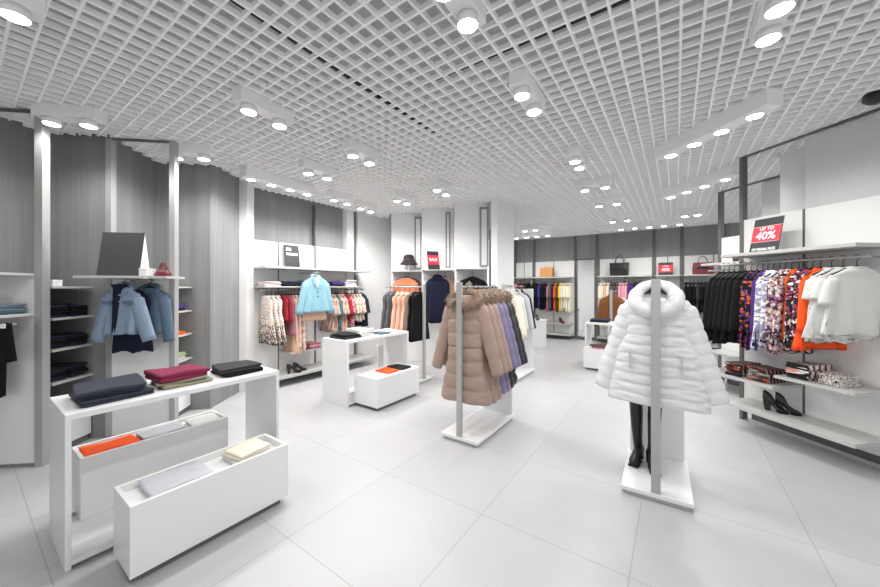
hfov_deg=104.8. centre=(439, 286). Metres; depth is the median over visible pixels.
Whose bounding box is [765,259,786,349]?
blouse
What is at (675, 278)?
display unit
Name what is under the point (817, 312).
blouse
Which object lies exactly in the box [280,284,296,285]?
jumper
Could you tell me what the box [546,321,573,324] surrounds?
shelf
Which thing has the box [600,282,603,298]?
blouse
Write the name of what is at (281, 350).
shelf
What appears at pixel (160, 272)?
handbag
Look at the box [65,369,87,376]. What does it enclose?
jeans
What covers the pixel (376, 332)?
shirt
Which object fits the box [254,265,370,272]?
shelf
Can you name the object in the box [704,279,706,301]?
blouse
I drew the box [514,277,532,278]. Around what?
shelf
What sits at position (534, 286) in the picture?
blouse
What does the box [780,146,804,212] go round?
wall
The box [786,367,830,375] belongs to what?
jumper
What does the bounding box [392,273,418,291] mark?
jumper
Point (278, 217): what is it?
wall
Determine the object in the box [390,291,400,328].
blouse
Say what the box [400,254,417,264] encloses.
bucket hat
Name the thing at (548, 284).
blouse
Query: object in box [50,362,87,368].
jeans
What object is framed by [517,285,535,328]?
coat
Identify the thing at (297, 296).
blouse
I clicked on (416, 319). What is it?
dress
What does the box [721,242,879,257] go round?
shelf
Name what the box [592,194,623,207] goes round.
ceiling spotlight
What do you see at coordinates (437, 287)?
jacket
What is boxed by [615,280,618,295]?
blouse
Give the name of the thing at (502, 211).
column
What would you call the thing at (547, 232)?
ceiling spotlight
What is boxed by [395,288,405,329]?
blouse
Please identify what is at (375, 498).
floor
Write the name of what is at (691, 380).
coat
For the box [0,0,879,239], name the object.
ceiling
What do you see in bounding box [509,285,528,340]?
coat
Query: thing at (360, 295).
blouse
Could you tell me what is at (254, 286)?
shelf
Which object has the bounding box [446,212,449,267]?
trim strip
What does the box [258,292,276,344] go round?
blouse
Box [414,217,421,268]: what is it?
trim strip
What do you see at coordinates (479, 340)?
coat
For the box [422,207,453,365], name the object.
column
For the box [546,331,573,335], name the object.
shelf
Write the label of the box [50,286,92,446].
shelving
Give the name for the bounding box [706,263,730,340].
blouse
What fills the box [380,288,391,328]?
blouse
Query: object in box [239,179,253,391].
column
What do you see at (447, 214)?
trim
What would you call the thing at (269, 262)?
display unit
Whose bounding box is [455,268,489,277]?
niche shelf
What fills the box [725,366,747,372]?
jumper
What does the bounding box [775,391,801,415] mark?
shoe
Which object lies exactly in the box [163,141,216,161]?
ceiling spotlight
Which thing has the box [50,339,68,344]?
jeans
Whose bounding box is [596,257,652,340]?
display unit
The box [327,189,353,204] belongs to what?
ceiling spotlight
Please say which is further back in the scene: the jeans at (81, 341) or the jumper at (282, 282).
the jumper at (282, 282)
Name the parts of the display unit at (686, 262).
post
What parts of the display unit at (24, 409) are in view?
rail, panel, post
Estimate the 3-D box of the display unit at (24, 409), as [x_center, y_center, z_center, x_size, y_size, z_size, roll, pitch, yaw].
[-3.703,0.011,2.481,1.128,2.837,0.410,0,0,-7]
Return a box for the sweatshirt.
[459,272,487,288]
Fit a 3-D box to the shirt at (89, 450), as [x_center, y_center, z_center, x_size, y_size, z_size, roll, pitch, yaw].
[-2.139,1.030,2.203,0.190,0.034,0.268,0,0,35]
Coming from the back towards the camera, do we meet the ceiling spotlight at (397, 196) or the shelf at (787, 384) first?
the ceiling spotlight at (397, 196)
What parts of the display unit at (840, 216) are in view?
post, hanging rail, slot rail, rail, panel, panel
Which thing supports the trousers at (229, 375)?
on the display table at (74, 540)
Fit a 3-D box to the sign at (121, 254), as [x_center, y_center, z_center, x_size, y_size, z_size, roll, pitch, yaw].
[-2.804,-0.290,3.008,0.336,0.385,0.140,0,0,-7]
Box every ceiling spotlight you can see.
[0,0,45,25]
[31,100,106,129]
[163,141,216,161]
[232,84,293,129]
[240,166,315,195]
[298,157,335,179]
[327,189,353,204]
[342,137,379,165]
[354,198,376,212]
[390,190,413,204]
[430,178,452,195]
[436,0,485,33]
[509,65,545,115]
[514,230,551,238]
[520,223,539,231]
[567,143,586,169]
[577,174,612,191]
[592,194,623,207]
[599,215,707,230]
[607,213,632,222]
[654,87,783,159]
[659,164,738,198]
[679,206,703,216]
[749,0,795,46]
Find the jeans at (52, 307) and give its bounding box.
[50,305,67,309]
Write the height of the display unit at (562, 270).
2.160 m
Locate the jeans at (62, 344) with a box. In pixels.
[50,343,65,348]
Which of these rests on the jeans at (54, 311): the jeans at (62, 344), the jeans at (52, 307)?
the jeans at (52, 307)
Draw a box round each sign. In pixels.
[96,232,149,275]
[283,245,299,266]
[427,251,439,269]
[658,262,672,274]
[749,215,784,251]
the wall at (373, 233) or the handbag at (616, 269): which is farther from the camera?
the handbag at (616, 269)
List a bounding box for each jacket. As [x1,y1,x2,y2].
[89,279,155,342]
[137,279,174,341]
[295,271,333,314]
[409,274,421,291]
[426,272,449,323]
[595,294,624,325]
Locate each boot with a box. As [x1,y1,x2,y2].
[628,402,644,467]
[646,406,661,474]
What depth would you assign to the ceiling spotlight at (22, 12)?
1.61 m
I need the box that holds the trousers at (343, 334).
[330,331,359,337]
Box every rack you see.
[377,284,432,383]
[441,283,514,447]
[502,284,534,380]
[608,290,625,337]
[621,279,693,510]
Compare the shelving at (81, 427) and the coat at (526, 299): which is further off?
the coat at (526, 299)
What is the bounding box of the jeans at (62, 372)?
[50,371,66,377]
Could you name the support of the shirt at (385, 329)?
on the display table at (335, 352)
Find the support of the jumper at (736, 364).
on the jumper at (726, 367)
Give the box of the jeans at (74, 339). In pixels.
[66,336,88,341]
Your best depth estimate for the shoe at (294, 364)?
5.11 m
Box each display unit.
[0,108,49,466]
[73,137,184,437]
[254,206,374,379]
[514,262,532,285]
[531,261,573,335]
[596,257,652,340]
[652,256,680,287]
[680,254,717,347]
[701,175,779,386]
[720,107,879,463]
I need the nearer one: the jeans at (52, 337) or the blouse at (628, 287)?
the jeans at (52, 337)
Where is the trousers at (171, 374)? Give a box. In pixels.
[144,364,210,383]
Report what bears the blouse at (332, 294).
hanging from the display unit at (269, 262)
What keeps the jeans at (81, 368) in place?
on the jeans at (83, 371)
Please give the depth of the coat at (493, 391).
3.14 m
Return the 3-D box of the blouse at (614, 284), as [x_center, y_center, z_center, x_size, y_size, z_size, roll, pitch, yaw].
[4.428,0.273,8.592,0.102,0.968,0.461,0,0,35]
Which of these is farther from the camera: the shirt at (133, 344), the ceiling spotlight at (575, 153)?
the ceiling spotlight at (575, 153)
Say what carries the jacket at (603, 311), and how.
hanging from the rack at (611, 291)
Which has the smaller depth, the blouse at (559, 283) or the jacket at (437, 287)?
the jacket at (437, 287)
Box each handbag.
[155,262,171,275]
[540,267,553,276]
[610,255,628,275]
[692,256,713,273]
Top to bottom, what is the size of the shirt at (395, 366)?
0.024 m
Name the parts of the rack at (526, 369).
plate, panel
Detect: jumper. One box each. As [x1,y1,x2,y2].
[256,281,280,282]
[256,283,281,284]
[277,281,296,283]
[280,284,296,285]
[328,281,343,283]
[337,280,355,281]
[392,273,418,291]
[590,344,606,347]
[724,361,760,368]
[724,370,747,377]
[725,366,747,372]
[745,374,784,383]
[747,365,786,373]
[748,370,781,378]
[785,361,831,370]
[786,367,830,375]
[786,372,819,380]
[818,378,861,387]
[819,371,861,382]
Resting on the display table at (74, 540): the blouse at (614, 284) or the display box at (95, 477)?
the display box at (95, 477)
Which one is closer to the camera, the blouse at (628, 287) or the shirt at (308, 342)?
the shirt at (308, 342)
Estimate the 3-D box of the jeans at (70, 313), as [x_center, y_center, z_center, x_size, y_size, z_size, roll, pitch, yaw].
[-3.460,0.243,3.095,0.321,0.040,0.170,0,0,-6]
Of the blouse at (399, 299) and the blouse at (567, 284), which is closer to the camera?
the blouse at (399, 299)
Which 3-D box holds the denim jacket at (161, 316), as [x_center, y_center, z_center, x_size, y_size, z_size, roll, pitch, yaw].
[-2.736,0.220,3.190,0.429,0.603,0.116,0,0,-9]
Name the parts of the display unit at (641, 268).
post, hanging rail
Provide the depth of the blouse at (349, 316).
5.87 m
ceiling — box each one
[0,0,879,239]
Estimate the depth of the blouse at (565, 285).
9.11 m
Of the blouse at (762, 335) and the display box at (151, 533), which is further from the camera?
the blouse at (762, 335)
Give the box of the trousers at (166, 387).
[151,375,212,389]
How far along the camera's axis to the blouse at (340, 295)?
5.73 m
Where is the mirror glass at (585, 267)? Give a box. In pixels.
[578,260,593,336]
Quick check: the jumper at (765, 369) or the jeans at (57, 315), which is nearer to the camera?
the jeans at (57, 315)
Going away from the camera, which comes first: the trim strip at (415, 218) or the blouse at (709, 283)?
the blouse at (709, 283)
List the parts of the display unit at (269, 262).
slot rail, panel, hanging rail, post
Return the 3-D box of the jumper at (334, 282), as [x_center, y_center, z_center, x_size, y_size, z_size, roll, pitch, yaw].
[-1.824,-0.071,5.803,0.286,0.046,0.240,0,0,37]
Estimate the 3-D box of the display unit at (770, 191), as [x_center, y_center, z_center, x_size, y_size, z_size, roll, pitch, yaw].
[4.115,0.011,4.441,0.510,2.837,1.172,0,0,-10]
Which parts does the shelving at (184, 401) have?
shelf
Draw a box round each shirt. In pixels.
[79,434,140,456]
[112,280,153,353]
[136,421,185,439]
[139,461,213,497]
[179,352,186,356]
[185,412,219,426]
[221,438,269,461]
[222,447,271,464]
[306,341,320,344]
[346,327,374,332]
[353,332,373,336]
[373,331,390,334]
[375,367,398,373]
[377,328,398,331]
[387,364,410,369]
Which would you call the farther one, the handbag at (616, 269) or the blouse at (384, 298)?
the handbag at (616, 269)
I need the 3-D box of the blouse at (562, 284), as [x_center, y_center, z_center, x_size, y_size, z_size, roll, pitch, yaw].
[3.396,0.222,9.312,0.105,0.866,0.461,0,0,37]
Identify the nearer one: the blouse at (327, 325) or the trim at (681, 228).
the blouse at (327, 325)
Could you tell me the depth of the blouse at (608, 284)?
8.51 m
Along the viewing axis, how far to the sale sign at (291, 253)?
5.28 m
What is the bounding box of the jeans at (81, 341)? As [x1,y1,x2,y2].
[66,340,86,345]
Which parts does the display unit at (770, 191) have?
post, hanging rail, panel, rail, panel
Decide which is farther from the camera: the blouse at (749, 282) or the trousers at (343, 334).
the trousers at (343, 334)
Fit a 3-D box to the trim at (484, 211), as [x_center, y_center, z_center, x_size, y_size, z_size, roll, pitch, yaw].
[0.745,-0.840,5.709,0.090,0.940,0.006,0,0,0]
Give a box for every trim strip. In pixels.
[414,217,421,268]
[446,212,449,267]
[480,207,488,265]
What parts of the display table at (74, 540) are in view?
panel, panel, panel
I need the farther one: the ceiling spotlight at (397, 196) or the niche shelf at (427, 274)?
the niche shelf at (427, 274)
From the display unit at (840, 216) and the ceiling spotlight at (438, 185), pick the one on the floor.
the display unit at (840, 216)
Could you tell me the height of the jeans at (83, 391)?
0.053 m
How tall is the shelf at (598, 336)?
0.035 m
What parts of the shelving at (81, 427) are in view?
shelf, shelf, shelf, shelf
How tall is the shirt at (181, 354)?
0.040 m
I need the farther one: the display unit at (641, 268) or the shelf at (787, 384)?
the display unit at (641, 268)
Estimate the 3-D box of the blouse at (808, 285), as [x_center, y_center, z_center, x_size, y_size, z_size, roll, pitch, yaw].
[3.246,0.104,2.798,0.554,0.720,0.123,0,0,-5]
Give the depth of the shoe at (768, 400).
3.21 m
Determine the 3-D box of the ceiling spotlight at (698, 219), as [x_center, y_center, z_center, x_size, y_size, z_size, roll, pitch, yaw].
[4.490,-1.345,7.275,1.971,0.141,0.140,0,0,35]
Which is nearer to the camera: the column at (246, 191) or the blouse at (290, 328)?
the column at (246, 191)
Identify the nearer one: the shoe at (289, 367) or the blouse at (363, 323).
the shoe at (289, 367)
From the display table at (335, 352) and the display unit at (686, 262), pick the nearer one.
the display table at (335, 352)
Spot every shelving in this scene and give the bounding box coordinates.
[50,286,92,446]
[179,287,191,415]
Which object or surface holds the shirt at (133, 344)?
hanging from the hook
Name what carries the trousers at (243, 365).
on the trousers at (229, 375)
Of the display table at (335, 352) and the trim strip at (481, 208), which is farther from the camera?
the trim strip at (481, 208)
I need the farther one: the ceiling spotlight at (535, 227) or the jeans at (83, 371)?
the ceiling spotlight at (535, 227)
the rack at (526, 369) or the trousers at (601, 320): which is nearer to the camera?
the rack at (526, 369)
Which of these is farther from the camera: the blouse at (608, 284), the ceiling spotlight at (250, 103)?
the blouse at (608, 284)
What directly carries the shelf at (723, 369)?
attached to the display unit at (770, 191)
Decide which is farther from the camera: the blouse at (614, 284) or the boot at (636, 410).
the blouse at (614, 284)
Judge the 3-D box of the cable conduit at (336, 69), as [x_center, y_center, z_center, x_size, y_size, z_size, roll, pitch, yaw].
[-0.724,-1.497,2.290,0.026,0.030,2.562,0,0,33]
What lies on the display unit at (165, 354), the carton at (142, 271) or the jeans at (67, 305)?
the carton at (142, 271)
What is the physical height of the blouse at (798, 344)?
0.790 m
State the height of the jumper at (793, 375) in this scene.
0.047 m
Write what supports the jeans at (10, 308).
on the jeans at (17, 311)
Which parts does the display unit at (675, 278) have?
post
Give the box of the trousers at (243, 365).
[212,360,261,374]
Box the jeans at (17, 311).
[0,310,26,314]
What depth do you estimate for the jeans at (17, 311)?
2.58 m
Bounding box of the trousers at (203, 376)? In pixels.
[153,375,206,386]
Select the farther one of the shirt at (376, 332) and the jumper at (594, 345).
the jumper at (594, 345)
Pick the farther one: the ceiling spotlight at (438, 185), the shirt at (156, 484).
the ceiling spotlight at (438, 185)
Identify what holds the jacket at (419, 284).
hanging from the niche shelf at (396, 274)
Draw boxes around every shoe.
[286,364,301,373]
[292,362,306,370]
[763,390,788,414]
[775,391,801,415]
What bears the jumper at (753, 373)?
on the jumper at (750, 377)
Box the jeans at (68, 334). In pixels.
[50,332,88,337]
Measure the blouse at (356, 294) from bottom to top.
0.606 m
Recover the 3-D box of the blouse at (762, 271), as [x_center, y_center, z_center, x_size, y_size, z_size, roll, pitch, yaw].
[3.156,0.173,3.253,0.503,0.860,0.129,0,0,-12]
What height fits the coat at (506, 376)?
1.066 m
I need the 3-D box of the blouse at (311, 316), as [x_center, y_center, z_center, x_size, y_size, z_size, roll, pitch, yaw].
[-1.964,0.167,5.272,0.086,0.718,0.403,0,0,43]
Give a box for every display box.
[72,410,227,520]
[114,433,287,579]
[354,363,418,410]
[583,345,603,370]
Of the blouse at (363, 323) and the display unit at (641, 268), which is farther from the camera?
the display unit at (641, 268)
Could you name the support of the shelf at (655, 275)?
attached to the display unit at (675, 278)
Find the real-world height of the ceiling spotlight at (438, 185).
0.156 m
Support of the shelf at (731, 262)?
attached to the display unit at (770, 191)
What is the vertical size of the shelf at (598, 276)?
0.030 m
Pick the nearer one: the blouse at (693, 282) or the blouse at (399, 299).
the blouse at (399, 299)
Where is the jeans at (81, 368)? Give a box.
[66,366,87,372]
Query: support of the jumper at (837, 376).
on the jumper at (821, 380)
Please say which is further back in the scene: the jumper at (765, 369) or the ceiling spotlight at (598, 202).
the ceiling spotlight at (598, 202)
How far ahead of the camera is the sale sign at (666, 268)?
7.99 m
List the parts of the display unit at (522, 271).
post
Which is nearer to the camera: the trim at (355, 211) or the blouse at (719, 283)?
the blouse at (719, 283)
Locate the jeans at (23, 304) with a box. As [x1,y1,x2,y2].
[0,303,26,307]
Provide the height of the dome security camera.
0.070 m
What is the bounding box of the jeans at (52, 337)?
[50,335,66,340]
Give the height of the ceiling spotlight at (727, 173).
0.141 m
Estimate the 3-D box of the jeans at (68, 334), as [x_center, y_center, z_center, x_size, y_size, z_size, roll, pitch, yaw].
[-3.462,0.439,3.089,0.331,0.034,0.172,0,0,-5]
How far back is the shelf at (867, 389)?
2.68 m
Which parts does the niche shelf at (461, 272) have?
shelf rail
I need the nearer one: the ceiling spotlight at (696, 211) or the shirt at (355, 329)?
the shirt at (355, 329)
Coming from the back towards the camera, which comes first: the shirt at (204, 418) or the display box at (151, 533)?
the shirt at (204, 418)
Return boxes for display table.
[49,366,278,571]
[322,329,408,407]
[585,321,613,345]
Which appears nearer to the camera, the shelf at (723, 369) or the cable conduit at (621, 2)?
the cable conduit at (621, 2)
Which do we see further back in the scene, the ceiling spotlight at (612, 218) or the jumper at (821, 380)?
the ceiling spotlight at (612, 218)
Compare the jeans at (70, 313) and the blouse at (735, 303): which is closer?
the jeans at (70, 313)
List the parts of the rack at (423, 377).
panel, hanging rail, post, plate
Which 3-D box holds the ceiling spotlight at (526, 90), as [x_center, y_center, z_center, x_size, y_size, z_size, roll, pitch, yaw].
[0.620,-1.352,2.380,0.120,0.156,0.429,0,0,34]
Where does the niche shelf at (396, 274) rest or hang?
attached to the column at (402, 225)
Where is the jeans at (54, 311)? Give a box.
[50,309,69,313]
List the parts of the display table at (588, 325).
panel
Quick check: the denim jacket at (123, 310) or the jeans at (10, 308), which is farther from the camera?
the denim jacket at (123, 310)
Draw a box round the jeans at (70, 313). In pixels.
[64,312,86,315]
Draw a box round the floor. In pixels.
[0,336,879,586]
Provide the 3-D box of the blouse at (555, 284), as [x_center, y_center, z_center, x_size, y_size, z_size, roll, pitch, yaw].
[3.237,0.219,9.423,0.100,0.861,0.461,0,0,37]
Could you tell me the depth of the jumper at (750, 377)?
3.19 m
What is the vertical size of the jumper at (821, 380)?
0.050 m
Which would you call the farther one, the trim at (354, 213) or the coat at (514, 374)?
the trim at (354, 213)
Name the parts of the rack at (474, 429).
post, plate, hanging rail, panel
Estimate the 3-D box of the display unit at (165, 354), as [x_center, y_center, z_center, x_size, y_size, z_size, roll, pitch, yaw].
[-2.792,0.011,3.095,0.684,2.837,0.390,0,0,-7]
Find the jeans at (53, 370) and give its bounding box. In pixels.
[50,367,67,373]
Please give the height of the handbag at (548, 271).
0.296 m
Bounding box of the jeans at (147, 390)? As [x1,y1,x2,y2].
[69,386,154,407]
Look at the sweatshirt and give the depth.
5.49 m
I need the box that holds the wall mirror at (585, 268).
[576,258,597,340]
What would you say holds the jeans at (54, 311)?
on the jeans at (57, 315)
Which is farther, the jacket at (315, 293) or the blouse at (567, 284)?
the blouse at (567, 284)
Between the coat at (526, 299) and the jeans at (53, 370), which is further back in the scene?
the coat at (526, 299)
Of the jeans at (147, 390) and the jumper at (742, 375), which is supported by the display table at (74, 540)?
the jeans at (147, 390)
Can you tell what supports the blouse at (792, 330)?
hanging from the display unit at (840, 216)
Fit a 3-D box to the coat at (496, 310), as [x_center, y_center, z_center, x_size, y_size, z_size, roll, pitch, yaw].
[0.364,0.529,3.376,0.754,1.090,0.300,0,0,35]
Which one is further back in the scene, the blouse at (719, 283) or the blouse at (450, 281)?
the blouse at (450, 281)
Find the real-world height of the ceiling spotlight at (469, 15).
0.156 m
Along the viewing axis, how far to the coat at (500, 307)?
3.31 m
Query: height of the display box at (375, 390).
0.375 m
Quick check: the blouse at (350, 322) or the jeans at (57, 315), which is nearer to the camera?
the jeans at (57, 315)
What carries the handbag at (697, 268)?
on the display unit at (686, 262)
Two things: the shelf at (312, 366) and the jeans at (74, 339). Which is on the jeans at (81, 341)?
the jeans at (74, 339)
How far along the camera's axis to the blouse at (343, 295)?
5.79 m
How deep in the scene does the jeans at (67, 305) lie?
3.10 m
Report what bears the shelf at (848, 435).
attached to the display unit at (840, 216)
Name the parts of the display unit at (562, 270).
post, hanging rail, slot rail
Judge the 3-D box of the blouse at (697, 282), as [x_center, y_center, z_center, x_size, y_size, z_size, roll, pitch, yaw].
[5.808,0.221,7.630,0.096,0.865,0.462,0,0,37]
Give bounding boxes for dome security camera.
[861,89,879,105]
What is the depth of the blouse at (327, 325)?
5.59 m
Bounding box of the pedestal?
[533,319,546,348]
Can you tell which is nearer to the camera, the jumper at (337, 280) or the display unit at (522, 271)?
the jumper at (337, 280)
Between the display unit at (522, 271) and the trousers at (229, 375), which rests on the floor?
the display unit at (522, 271)
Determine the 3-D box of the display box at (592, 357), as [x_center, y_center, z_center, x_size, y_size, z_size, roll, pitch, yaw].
[2.885,1.242,5.782,0.760,0.375,0.288,0,0,35]
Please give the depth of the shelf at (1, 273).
2.56 m
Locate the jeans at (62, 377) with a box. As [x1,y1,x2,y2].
[50,375,66,382]
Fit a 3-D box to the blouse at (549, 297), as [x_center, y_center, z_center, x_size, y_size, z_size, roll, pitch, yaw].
[3.132,0.215,9.496,0.100,0.852,0.461,0,0,34]
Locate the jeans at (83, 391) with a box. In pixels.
[72,373,146,400]
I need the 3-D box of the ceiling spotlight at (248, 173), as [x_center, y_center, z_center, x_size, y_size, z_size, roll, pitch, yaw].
[-2.052,-1.345,4.373,0.140,0.141,0.953,0,0,32]
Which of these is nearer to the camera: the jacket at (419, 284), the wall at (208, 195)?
the wall at (208, 195)
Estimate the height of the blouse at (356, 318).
0.586 m
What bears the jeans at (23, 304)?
on the jeans at (10, 308)
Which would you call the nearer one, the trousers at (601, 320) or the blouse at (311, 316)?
the blouse at (311, 316)
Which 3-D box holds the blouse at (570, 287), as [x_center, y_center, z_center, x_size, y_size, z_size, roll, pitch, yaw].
[3.555,0.244,9.201,0.097,0.911,0.461,0,0,33]
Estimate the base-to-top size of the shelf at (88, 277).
0.022 m
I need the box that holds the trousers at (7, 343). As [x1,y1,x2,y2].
[0,323,16,397]
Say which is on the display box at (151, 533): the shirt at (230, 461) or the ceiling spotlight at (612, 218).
the shirt at (230, 461)
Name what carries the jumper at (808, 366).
on the jumper at (790, 370)
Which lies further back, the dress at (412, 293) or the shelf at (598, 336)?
the shelf at (598, 336)
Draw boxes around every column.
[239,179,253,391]
[343,208,353,354]
[391,212,421,360]
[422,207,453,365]
[454,202,486,290]
[491,197,513,288]
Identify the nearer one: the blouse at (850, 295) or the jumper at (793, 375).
the blouse at (850, 295)
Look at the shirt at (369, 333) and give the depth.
4.40 m
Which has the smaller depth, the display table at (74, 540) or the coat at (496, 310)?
the display table at (74, 540)
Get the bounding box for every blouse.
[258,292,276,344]
[270,291,281,345]
[275,289,286,344]
[279,289,287,320]
[284,291,292,322]
[284,291,295,335]
[284,291,299,354]
[293,291,301,349]
[296,289,305,351]
[301,312,326,320]
[320,295,336,331]
[323,288,340,332]
[333,288,343,328]
[335,288,346,332]
[339,288,349,330]
[343,288,353,318]
[346,288,356,327]
[350,288,360,320]
[353,288,363,321]
[354,288,369,326]
[357,288,366,319]
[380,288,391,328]
[384,291,395,328]
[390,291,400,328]
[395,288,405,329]
[400,288,411,330]
[443,272,453,293]
[533,283,536,307]
[535,283,538,307]
[537,281,540,307]
[539,283,542,309]
[541,283,545,309]
[544,283,547,307]
[546,281,551,311]
[548,283,551,309]
[550,283,554,310]
[553,279,556,309]
[555,282,561,311]
[558,283,562,311]
[560,279,564,310]
[563,283,566,307]
[565,279,568,311]
[568,282,573,312]
[598,282,600,303]
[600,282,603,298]
[603,282,606,296]
[606,282,609,295]
[612,280,615,293]
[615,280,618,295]
[618,281,621,296]
[621,282,624,296]
[624,282,627,299]
[627,282,630,297]
[684,282,687,300]
[688,282,691,304]
[692,281,695,306]
[696,279,700,315]
[699,279,703,312]
[702,263,725,332]
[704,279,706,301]
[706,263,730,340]
[712,262,741,343]
[712,263,735,337]
[719,262,746,341]
[727,261,752,341]
[735,261,758,345]
[740,261,763,350]
[748,260,768,350]
[750,260,774,350]
[758,259,780,347]
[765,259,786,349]
[767,259,812,354]
[780,258,800,338]
[782,258,807,348]
[786,257,813,347]
[791,257,846,351]
[801,255,871,341]
[801,256,861,343]
[817,254,879,336]
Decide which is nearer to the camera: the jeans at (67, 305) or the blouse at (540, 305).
the jeans at (67, 305)
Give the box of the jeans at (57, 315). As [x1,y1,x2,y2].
[50,313,68,317]
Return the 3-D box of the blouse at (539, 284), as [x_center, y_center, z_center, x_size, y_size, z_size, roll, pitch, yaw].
[2.868,0.190,9.680,0.097,0.804,0.461,0,0,33]
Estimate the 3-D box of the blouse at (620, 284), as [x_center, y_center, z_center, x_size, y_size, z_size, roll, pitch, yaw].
[4.534,0.255,8.518,0.096,0.933,0.461,0,0,36]
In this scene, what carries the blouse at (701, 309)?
hanging from the display unit at (686, 262)
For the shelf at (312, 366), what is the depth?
5.43 m
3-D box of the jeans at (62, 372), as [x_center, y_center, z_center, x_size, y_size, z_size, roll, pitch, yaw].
[-3.448,0.752,2.913,0.346,0.040,0.176,0,0,-2]
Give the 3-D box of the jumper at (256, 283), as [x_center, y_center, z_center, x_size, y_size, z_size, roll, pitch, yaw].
[-2.465,-0.047,4.876,0.283,0.025,0.243,0,0,36]
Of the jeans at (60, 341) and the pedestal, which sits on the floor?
the pedestal
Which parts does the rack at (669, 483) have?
post, panel, plate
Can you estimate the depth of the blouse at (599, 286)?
8.62 m
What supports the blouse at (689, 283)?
hanging from the display unit at (686, 262)
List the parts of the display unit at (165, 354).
post, rail, panel, post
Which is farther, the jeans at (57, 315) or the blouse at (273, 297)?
the blouse at (273, 297)
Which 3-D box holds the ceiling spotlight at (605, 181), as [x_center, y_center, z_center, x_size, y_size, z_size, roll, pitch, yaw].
[2.034,-1.352,4.445,0.424,0.156,0.120,0,0,32]
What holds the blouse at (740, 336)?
hanging from the display unit at (840, 216)
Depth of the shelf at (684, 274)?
7.48 m
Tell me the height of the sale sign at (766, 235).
0.328 m
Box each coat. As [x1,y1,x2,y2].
[432,285,503,405]
[443,285,507,403]
[475,285,512,399]
[481,285,516,393]
[481,285,520,391]
[489,285,524,387]
[493,285,527,384]
[506,285,526,336]
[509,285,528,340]
[514,285,534,330]
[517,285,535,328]
[595,280,729,414]
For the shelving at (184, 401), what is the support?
on the floor
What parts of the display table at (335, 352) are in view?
panel, panel, panel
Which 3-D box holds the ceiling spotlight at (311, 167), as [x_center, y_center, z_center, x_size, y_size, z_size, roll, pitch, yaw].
[-1.413,-1.352,3.921,0.120,0.156,0.413,0,0,40]
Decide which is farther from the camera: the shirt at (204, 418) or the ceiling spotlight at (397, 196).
the ceiling spotlight at (397, 196)
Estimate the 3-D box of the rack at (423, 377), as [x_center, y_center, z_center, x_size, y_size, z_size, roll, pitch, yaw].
[-0.564,0.695,5.297,0.830,1.470,0.400,0,0,35]
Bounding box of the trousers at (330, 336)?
[329,335,361,339]
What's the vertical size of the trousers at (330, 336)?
0.034 m
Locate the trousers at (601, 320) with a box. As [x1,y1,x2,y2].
[589,318,610,322]
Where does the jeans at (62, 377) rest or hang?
on the shelving at (81, 427)
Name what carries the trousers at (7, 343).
hanging from the display unit at (24, 409)
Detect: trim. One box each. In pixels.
[354,211,355,353]
[354,213,354,269]
[416,219,419,267]
[447,214,448,265]
[482,209,486,264]
[514,224,725,262]
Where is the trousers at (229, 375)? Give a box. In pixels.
[210,367,262,377]
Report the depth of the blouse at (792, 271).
3.00 m
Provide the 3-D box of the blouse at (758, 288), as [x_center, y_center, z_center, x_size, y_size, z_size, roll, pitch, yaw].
[3.147,0.174,3.205,0.505,0.860,0.135,0,0,-8]
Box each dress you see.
[407,288,415,335]
[409,291,429,341]
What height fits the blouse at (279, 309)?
0.806 m
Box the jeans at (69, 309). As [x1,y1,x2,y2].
[67,308,87,311]
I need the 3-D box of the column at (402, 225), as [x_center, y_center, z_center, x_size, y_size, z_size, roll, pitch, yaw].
[-0.640,-0.020,7.065,0.600,2.900,1.070,0,0,0]
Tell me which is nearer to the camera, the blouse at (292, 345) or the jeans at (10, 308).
the jeans at (10, 308)
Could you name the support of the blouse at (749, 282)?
hanging from the display unit at (840, 216)
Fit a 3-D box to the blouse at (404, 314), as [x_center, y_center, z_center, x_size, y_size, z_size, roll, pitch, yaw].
[-0.464,0.345,5.237,0.114,0.732,0.446,0,0,34]
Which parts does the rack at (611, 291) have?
post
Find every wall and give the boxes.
[0,75,238,437]
[254,187,342,248]
[356,211,390,357]
[489,222,738,348]
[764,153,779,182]
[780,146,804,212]
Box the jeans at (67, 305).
[50,304,86,307]
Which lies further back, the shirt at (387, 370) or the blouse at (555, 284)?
the blouse at (555, 284)
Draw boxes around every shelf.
[0,272,33,275]
[0,313,33,317]
[73,276,150,278]
[150,276,184,278]
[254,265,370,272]
[254,286,358,287]
[279,347,321,353]
[279,353,374,379]
[390,271,421,278]
[421,270,453,278]
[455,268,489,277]
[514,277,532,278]
[531,277,573,278]
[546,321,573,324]
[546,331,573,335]
[596,335,607,338]
[597,275,652,277]
[655,275,680,276]
[684,274,714,275]
[701,261,738,265]
[712,349,738,357]
[719,367,726,373]
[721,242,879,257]
[721,373,802,388]
[725,398,879,448]
[774,374,879,395]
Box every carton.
[50,280,62,285]
[138,268,155,275]
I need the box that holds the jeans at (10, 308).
[0,307,25,311]
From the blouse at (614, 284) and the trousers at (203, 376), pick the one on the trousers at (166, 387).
the trousers at (203, 376)
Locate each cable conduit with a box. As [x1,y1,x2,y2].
[229,0,438,136]
[402,0,629,93]
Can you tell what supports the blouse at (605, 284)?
hanging from the display unit at (641, 268)
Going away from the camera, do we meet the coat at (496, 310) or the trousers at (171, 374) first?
the trousers at (171, 374)
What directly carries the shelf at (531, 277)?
attached to the display unit at (562, 270)
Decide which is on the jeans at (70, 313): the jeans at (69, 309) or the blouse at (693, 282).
the jeans at (69, 309)

